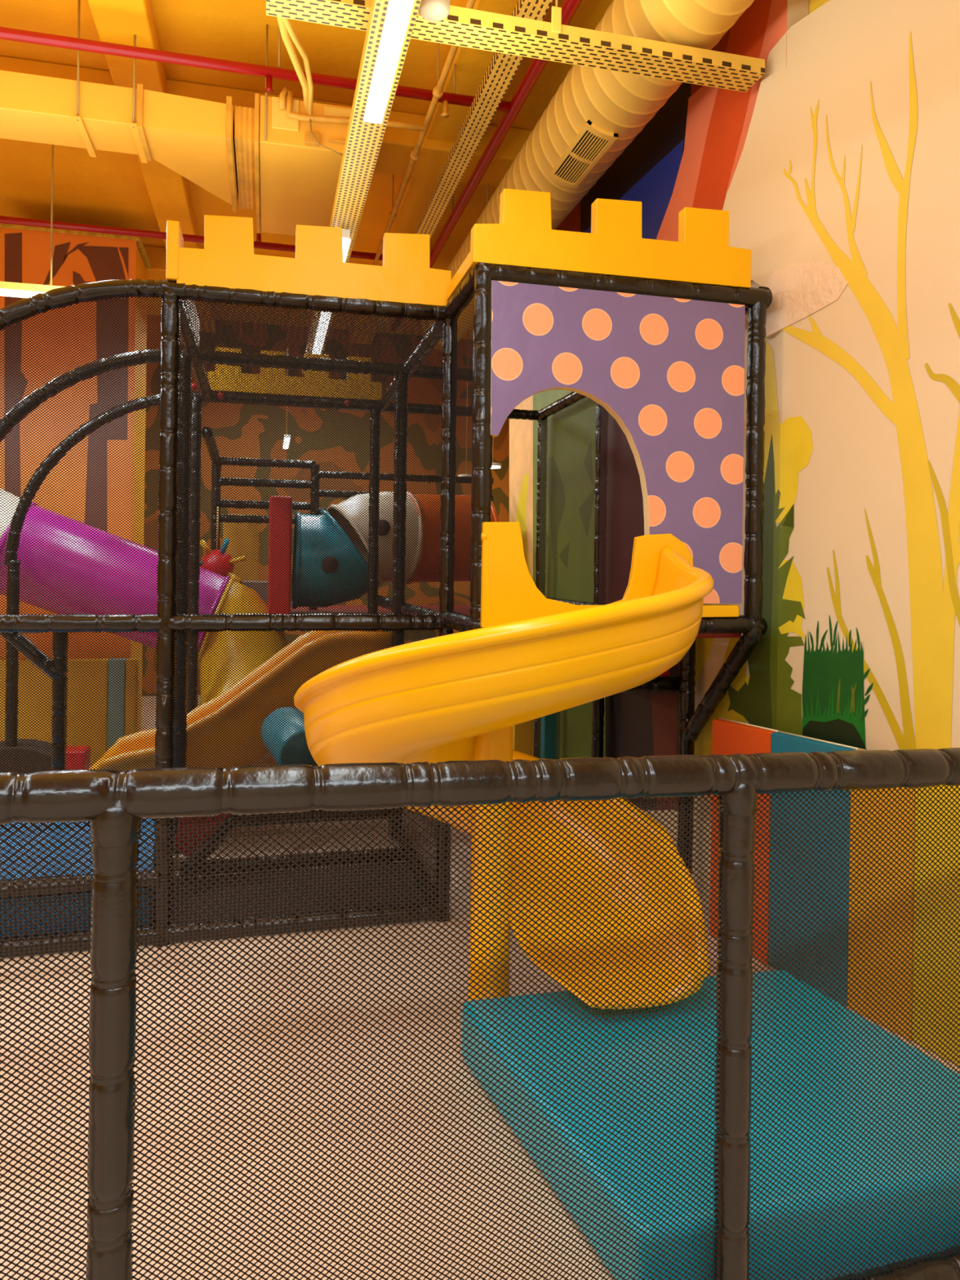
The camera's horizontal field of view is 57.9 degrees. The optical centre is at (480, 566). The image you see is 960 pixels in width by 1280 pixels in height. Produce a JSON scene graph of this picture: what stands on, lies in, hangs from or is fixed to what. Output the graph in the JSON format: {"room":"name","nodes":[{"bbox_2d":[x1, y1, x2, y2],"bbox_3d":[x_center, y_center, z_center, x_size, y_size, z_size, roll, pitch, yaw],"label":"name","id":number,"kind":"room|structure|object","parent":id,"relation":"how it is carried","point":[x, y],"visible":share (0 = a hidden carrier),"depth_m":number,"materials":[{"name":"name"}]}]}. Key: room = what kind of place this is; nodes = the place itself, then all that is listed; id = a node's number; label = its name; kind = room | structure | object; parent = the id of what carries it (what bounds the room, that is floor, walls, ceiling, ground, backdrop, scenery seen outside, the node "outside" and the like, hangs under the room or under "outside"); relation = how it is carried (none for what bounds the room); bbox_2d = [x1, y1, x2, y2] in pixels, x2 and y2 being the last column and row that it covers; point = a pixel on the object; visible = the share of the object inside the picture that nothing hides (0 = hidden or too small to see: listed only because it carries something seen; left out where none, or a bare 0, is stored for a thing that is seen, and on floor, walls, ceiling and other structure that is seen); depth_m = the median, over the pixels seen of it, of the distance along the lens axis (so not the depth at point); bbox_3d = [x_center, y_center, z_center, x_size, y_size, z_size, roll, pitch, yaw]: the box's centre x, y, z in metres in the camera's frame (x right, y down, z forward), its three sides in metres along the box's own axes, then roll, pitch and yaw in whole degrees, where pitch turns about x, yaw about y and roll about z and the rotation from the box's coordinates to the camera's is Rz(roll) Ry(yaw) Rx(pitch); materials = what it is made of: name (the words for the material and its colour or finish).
{"room":"indoor playground","nodes":[
{"label":"indoor playground","id":0,"kind":"room"},
{"bbox_2d":[0,0,613,349],"bbox_3d":[-1.892,-2.916,3.643,10.000,0.320,16.000,1,0,-14],"label":"ceiling","id":1,"kind":"structure","parent":0,"point":[117,189],"depth_m":5.40,"materials":[{"name":"yellow paint"}]},
{"bbox_2d":[0,144,63,297],"bbox_3d":[-3.061,-2.333,5.313,1.014,1.317,0.060,1,0,-14],"label":"tube light","id":2,"kind":"object","parent":1,"relation":"hanging from","point":[6,288],"visible":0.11,"depth_m":5.36,"materials":[{"name":"yellow paint"}]},
{"bbox_2d":[0,0,256,212],"bbox_3d":[-3.340,-2.670,4.736,4.122,0.650,1.030,1,0,-14],"label":"duct","id":3,"kind":"object","parent":1,"relation":"hanging from","point":[198,140],"visible":0.96,"depth_m":4.68,"materials":[{"name":"yellow metal"}]},
{"bbox_2d":[0,215,382,260],"bbox_3d":[-3.272,-2.806,6.723,5.805,0.377,0.053,1,0,-14],"label":"pipe","id":4,"kind":"object","parent":1,"relation":"hanging from","point":[258,243],"visible":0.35,"depth_m":6.83,"materials":[{"name":"red metal"}]},
{"bbox_2d":[0,25,510,118],"bbox_3d":[-2.408,-2.758,4.270,5.305,0.450,0.053,1,0,-14],"label":"pipe","id":5,"kind":"object","parent":1,"relation":"hanging from","point":[270,73],"visible":0.91,"depth_m":4.51,"materials":[{"name":"red metal"}]},
{"bbox_2d":[282,309,290,448],"bbox_3d":[-1.948,-2.005,8.783,0.060,1.544,0.720,1,0,-14],"label":"tube light","id":6,"kind":"object","parent":1,"relation":"hanging from","point":[287,309],"visible":0.33,"depth_m":8.78,"materials":[{"name":"grey metal"}]},
{"bbox_2d":[254,24,426,235],"bbox_3d":[-0.929,-2.616,5.483,0.939,0.693,1.397,1,0,-14],"label":"duct","id":7,"kind":"object","parent":1,"relation":"hanging from","point":[299,154],"visible":0.77,"depth_m":4.93,"materials":[{"name":"yellow metal"}]},
{"bbox_2d":[276,17,313,115],"bbox_3d":[-0.869,-2.381,4.074,0.095,0.365,1.384,1,0,-6],"label":"hose","id":8,"kind":"object","parent":7,"relation":"hanging from","point":[285,24],"visible":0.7,"depth_m":4.18,"materials":[{"name":"yellow paint"}]},
{"bbox_2d":[302,0,421,375],"bbox_3d":[-0.767,-2.415,4.953,0.150,1.092,8.000,1,0,-14],"label":"light trunking","id":9,"kind":"object","parent":1,"relation":"hanging from","point":[391,23],"visible":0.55,"depth_m":3.57,"materials":[{"name":"grey metal"}]},
{"bbox_2d":[355,0,475,317],"bbox_3d":[-0.441,-2.742,5.548,0.056,0.428,7.000,1,0,-14],"label":"conduit","id":10,"kind":"object","parent":1,"relation":"hanging from","point":[437,91],"visible":0.63,"depth_m":5.08,"materials":[{"name":"yellow metal"}]},
{"bbox_2d":[417,0,450,22],"bbox_3d":[-0.158,-2.462,3.095,0.116,0.982,0.116,1,0,-14],"label":"round lamp","id":11,"kind":"object","parent":1,"relation":"hanging from","point":[434,11],"visible":0.93,"depth_m":3.08,"materials":[{"name":"white glass"}]},
{"bbox_2d":[374,0,552,326],"bbox_3d":[-0.165,-2.717,5.513,0.130,0.470,7.200,1,0,-14],"label":"cable tray","id":12,"kind":"object","parent":1,"relation":"hanging from","point":[502,68],"visible":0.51,"depth_m":4.87,"materials":[{"name":"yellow metal"}]},
{"bbox_2d":[458,329,471,476],"bbox_3d":[-0.133,-1.839,9.233,0.180,1.825,0.180,1,0,-14],"label":"tube light","id":13,"kind":"object","parent":1,"relation":"hanging from","point":[468,330],"visible":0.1,"depth_m":9.23,"materials":[{"name":"grey metal"}]},
{"bbox_2d":[390,0,582,331],"bbox_3d":[0.000,-2.757,5.708,0.070,0.386,7.900,1,0,-14],"label":"pipe","id":14,"kind":"object","parent":1,"relation":"hanging from","point":[569,7],"visible":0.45,"depth_m":5.20,"materials":[{"name":"metal"}]},
{"bbox_2d":[490,437,501,468],"bbox_3d":[0.151,-1.903,9.302,0.180,1.690,0.180,1,0,-14],"label":"round lamp","id":15,"kind":"object","parent":1,"relation":"hanging from","point":[495,465],"visible":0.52,"depth_m":9.27,"materials":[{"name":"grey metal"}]},
{"bbox_2d":[266,0,764,92],"bbox_3d":[0.200,-2.522,3.491,2.047,0.850,0.162,1,0,-14],"label":"cable tray","id":16,"kind":"object","parent":1,"relation":"hanging from","point":[554,41],"visible":1,"depth_m":3.49,"materials":[{"name":"yellow paint"}]},
{"bbox_2d":[421,0,754,344],"bbox_3d":[0.425,-2.553,5.416,0.476,0.783,6.628,1,0,-14],"label":"duct","id":17,"kind":"object","parent":1,"relation":"hanging from","point":[594,114],"visible":0.54,"depth_m":4.30,"materials":[{"name":"yellow metal"}]},
{"bbox_2d":[142,314,509,696],"bbox_3d":[-3.616,-0.724,10.486,10.000,4.550,0.100,1,0,-14],"label":"wall","id":18,"kind":"structure","parent":0,"point":[500,486],"depth_m":10.84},
{"bbox_2d":[0,694,959,1279],"bbox_3d":[-1.954,1.624,3.643,10.000,0.100,16.000,1,0,-14],"label":"floor","id":19,"kind":"structure","parent":0,"point":[16,958],"depth_m":2.52,"materials":[{"name":"beige carpet"}]},
{"bbox_2d":[0,738,51,773],"bbox_3d":[-3.106,1.359,5.777,0.918,0.371,0.300,1,0,-14],"label":"arch","id":20,"kind":"object","parent":19,"relation":"on","point":[19,739],"visible":0.14,"depth_m":5.67,"materials":[{"name":"brown leather"}]},
{"bbox_2d":[0,658,110,764],"bbox_3d":[-3.819,1.136,6.692,1.776,0.824,0.120,1,0,-14],"label":"pad","id":21,"kind":"object","parent":19,"relation":"on","point":[52,659],"visible":0.24,"depth_m":6.79,"materials":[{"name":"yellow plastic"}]},
{"bbox_2d":[0,222,151,731],"bbox_3d":[-3.479,-0.615,7.481,1.076,4.336,0.740,1,0,-14],"label":"wall","id":22,"kind":"structure","parent":19,"relation":"on","point":[78,257],"depth_m":7.14,"materials":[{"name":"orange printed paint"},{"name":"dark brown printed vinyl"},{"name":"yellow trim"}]},
{"bbox_2d":[66,746,91,769],"bbox_3d":[-2.682,1.374,5.728,0.178,0.352,0.200,1,0,-14],"label":"tub","id":23,"kind":"object","parent":19,"relation":"on","point":[69,746],"visible":0.1,"depth_m":5.65,"materials":[{"name":"red plastic"}]},
{"bbox_2d":[106,657,127,751],"bbox_3d":[-2.893,1.149,6.921,0.125,0.824,0.120,1,0,-14],"label":"pad","id":24,"kind":"object","parent":19,"relation":"on","point":[112,658],"visible":0.23,"depth_m":6.86,"materials":[{"name":"blue plastic"}]},
{"bbox_2d":[124,657,138,735],"bbox_3d":[-2.789,1.150,6.947,0.083,0.824,0.120,1,0,-14],"label":"pad","id":25,"kind":"object","parent":19,"relation":"on","point":[128,658],"visible":0.23,"depth_m":6.89,"materials":[{"name":"yellow plastic"}]},
{"bbox_2d":[0,488,288,705],"bbox_3d":[-2.644,0.435,6.139,2.637,2.259,1.016,1,0,-14],"label":"slide","id":26,"kind":"object","parent":19,"relation":"on","point":[0,488],"visible":0.19,"depth_m":6.03,"materials":[{"name":"purple plastic"}]},
{"bbox_2d":[0,262,772,956],"bbox_3d":[-1.175,0.156,5.574,3.722,2.858,5.018,1,0,-14],"label":"frame","id":27,"kind":"object","parent":19,"relation":"on","point":[178,622],"visible":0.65,"depth_m":3.71,"materials":[{"name":"black plastic"}]},
{"bbox_2d":[0,818,174,937],"bbox_3d":[-2.259,1.432,4.033,1.490,0.244,1.055,1,0,-14],"label":"floor mat","id":28,"kind":"object","parent":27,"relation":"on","point":[148,819],"visible":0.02,"depth_m":3.80,"materials":[{"name":"blue plastic"}]},
{"bbox_2d":[165,220,199,347],"bbox_3d":[-1.423,-1.322,4.189,0.050,0.245,1.185,1,0,-14],"label":"parapet","id":29,"kind":"object","parent":27,"relation":"on","point":[175,239],"visible":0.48,"depth_m":3.62,"materials":[{"name":"yellow plastic"}]},
{"bbox_2d":[174,813,228,855],"bbox_3d":[-1.399,1.337,4.407,0.281,0.244,0.120,1,0,-14],"label":"pad","id":30,"kind":"object","parent":27,"relation":"on","point":[220,814],"visible":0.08,"depth_m":4.34,"materials":[{"name":"red plastic"}]},
{"bbox_2d":[200,506,245,582],"bbox_3d":[-2.092,-0.126,6.899,0.454,0.705,0.266,1,0,-14],"label":"ball","id":31,"kind":"object","parent":27,"relation":"hanging from","point":[217,507],"visible":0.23,"depth_m":6.81,"materials":[{"name":"red plastic"}]},
{"bbox_2d":[88,630,391,771],"bbox_3d":[-1.526,0.927,5.250,1.984,1.102,0.690,1,0,-14],"label":"slide","id":32,"kind":"object","parent":27,"relation":"attached to","point":[331,630],"visible":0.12,"depth_m":5.02,"materials":[{"name":"orange plastic"}]},
{"bbox_2d":[222,514,258,581],"bbox_3d":[-2.113,-0.057,7.677,0.314,0.816,0.120,1,0,-14],"label":"pad","id":33,"kind":"object","parent":27,"relation":"on","point":[237,514],"visible":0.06,"depth_m":7.63,"materials":[{"name":"yellow plastic"}]},
{"bbox_2d":[241,580,267,604],"bbox_3d":[-1.897,0.235,7.181,0.435,0.239,0.250,1,0,-14],"label":"foam block","id":34,"kind":"object","parent":27,"relation":"on","point":[242,580],"visible":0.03,"depth_m":7.08,"materials":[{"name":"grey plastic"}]},
{"bbox_2d":[261,706,318,766],"bbox_3d":[-0.656,0.848,4.191,0.782,0.295,0.462,1,0,-14],"label":"roller","id":35,"kind":"object","parent":27,"relation":"attached to","point":[285,707],"visible":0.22,"depth_m":3.98,"materials":[{"name":"teal plastic"}]},
{"bbox_2d":[207,347,382,400],"bbox_3d":[-1.292,-1.353,6.125,1.200,0.300,0.060,1,0,-14],"label":"parapet","id":36,"kind":"object","parent":27,"relation":"on","point":[219,348],"visible":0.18,"depth_m":6.10,"materials":[{"name":"yellow plastic"}]},
{"bbox_2d":[176,214,451,306],"bbox_3d":[-0.703,-1.330,3.793,1.172,0.322,0.060,1,0,-14],"label":"parapet","id":37,"kind":"object","parent":27,"relation":"on","point":[228,259],"visible":0.92,"depth_m":3.76,"materials":[{"name":"yellow plastic"}]},
{"bbox_2d":[267,491,498,614],"bbox_3d":[-0.800,-0.128,6.944,1.833,0.995,0.870,1,0,-21],"label":"tunnel","id":38,"kind":"object","parent":27,"relation":"on","point":[494,516],"visible":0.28,"depth_m":6.55,"materials":[{"name":"teal plastic"}]},
{"bbox_2d":[446,252,472,300],"bbox_3d":[-0.057,-1.216,3.628,0.060,0.060,0.530,1,0,-14],"label":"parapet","id":39,"kind":"object","parent":27,"relation":"on","point":[465,268],"visible":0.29,"depth_m":3.64,"materials":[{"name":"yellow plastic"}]},
{"bbox_2d":[470,188,751,288],"bbox_3d":[0.539,-1.301,3.451,1.172,0.312,0.060,1,0,-14],"label":"parapet","id":40,"kind":"object","parent":27,"relation":"on","point":[524,236],"visible":0.98,"depth_m":3.42,"materials":[{"name":"yellow plastic"}]},
{"bbox_2d":[489,280,745,603],"bbox_3d":[0.552,-0.467,3.448,1.075,1.226,0.050,1,0,-14],"label":"panel","id":41,"kind":"object","parent":27,"relation":"attached to","point":[669,371],"visible":0.8,"depth_m":3.46,"materials":[{"name":"plastic"}]},
{"bbox_2d":[702,604,738,617],"bbox_3d":[0.856,0.182,3.548,0.408,0.052,0.090,1,0,-14],"label":"pad","id":42,"kind":"object","parent":27,"relation":"attached to","point":[708,610],"visible":0.45,"depth_m":3.53,"materials":[{"name":"yellow plastic"}]},
{"bbox_2d":[0,747,959,1279],"bbox_3d":[-0.066,0.958,1.609,3.673,1.286,0.087,1,0,-17],"label":"barrier","id":43,"kind":"object","parent":19,"relation":"on","point":[115,802],"visible":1,"depth_m":1.62,"materials":[{"name":"black fabric"}]},
{"bbox_2d":[293,521,714,1008],"bbox_3d":[0.077,0.716,2.923,1.389,1.770,1.316,1,0,7],"label":"slide","id":44,"kind":"object","parent":19,"relation":"on","point":[458,696],"visible":0.76,"depth_m":2.59,"materials":[{"name":"yellow plastic"}]},
{"bbox_2d":[512,720,533,755],"bbox_3d":[0.304,1.129,6.250,0.143,0.950,0.080,1,0,-14],"label":"pad","id":45,"kind":"object","parent":19,"relation":"on","point":[522,733],"visible":0.06,"depth_m":6.21,"materials":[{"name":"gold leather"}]},
{"bbox_2d":[540,711,559,759],"bbox_3d":[0.500,1.132,6.144,0.120,0.950,0.080,1,0,-14],"label":"pad","id":46,"kind":"object","parent":19,"relation":"on","point":[548,748],"visible":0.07,"depth_m":6.11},
{"bbox_2d":[461,969,959,1279],"bbox_3d":[0.716,1.510,2.466,1.345,0.200,1.054,1,0,-14],"label":"mat","id":47,"kind":"object","parent":19,"relation":"on","point":[759,975],"visible":0.41,"depth_m":2.21,"materials":[{"name":"teal leather"}]},
{"bbox_2d":[709,717,777,964],"bbox_3d":[1.112,1.141,3.671,0.051,0.949,0.329,1,0,-29],"label":"pad","id":48,"kind":"object","parent":19,"relation":"on","point":[728,736],"visible":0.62,"depth_m":3.61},
{"bbox_2d":[768,730,858,1005],"bbox_3d":[1.283,1.143,3.361,0.051,0.949,0.374,1,0,-29],"label":"pad","id":49,"kind":"object","parent":19,"relation":"on","point":[781,741],"visible":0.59,"depth_m":3.34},
{"bbox_2d":[847,747,915,1039],"bbox_3d":[1.436,1.145,3.084,0.051,0.949,0.255,1,0,-29],"label":"pad","id":50,"kind":"object","parent":19,"relation":"on","point":[905,790],"visible":0.35,"depth_m":3.06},
{"bbox_2d":[911,785,959,1066],"bbox_3d":[1.594,1.147,2.797,0.051,0.949,0.395,1,0,-29],"label":"pad","id":51,"kind":"object","parent":19,"relation":"on","point":[948,787],"visible":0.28,"depth_m":2.88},
{"bbox_2d":[509,0,959,903],"bbox_3d":[1.990,-0.393,4.612,2.132,5.061,16.000,1,0,-14],"label":"wall","id":52,"kind":"structure","parent":0,"point":[837,169],"depth_m":3.40,"materials":[{"name":"beige paint"},{"name":"yellow paint"},{"name":"green paint"}]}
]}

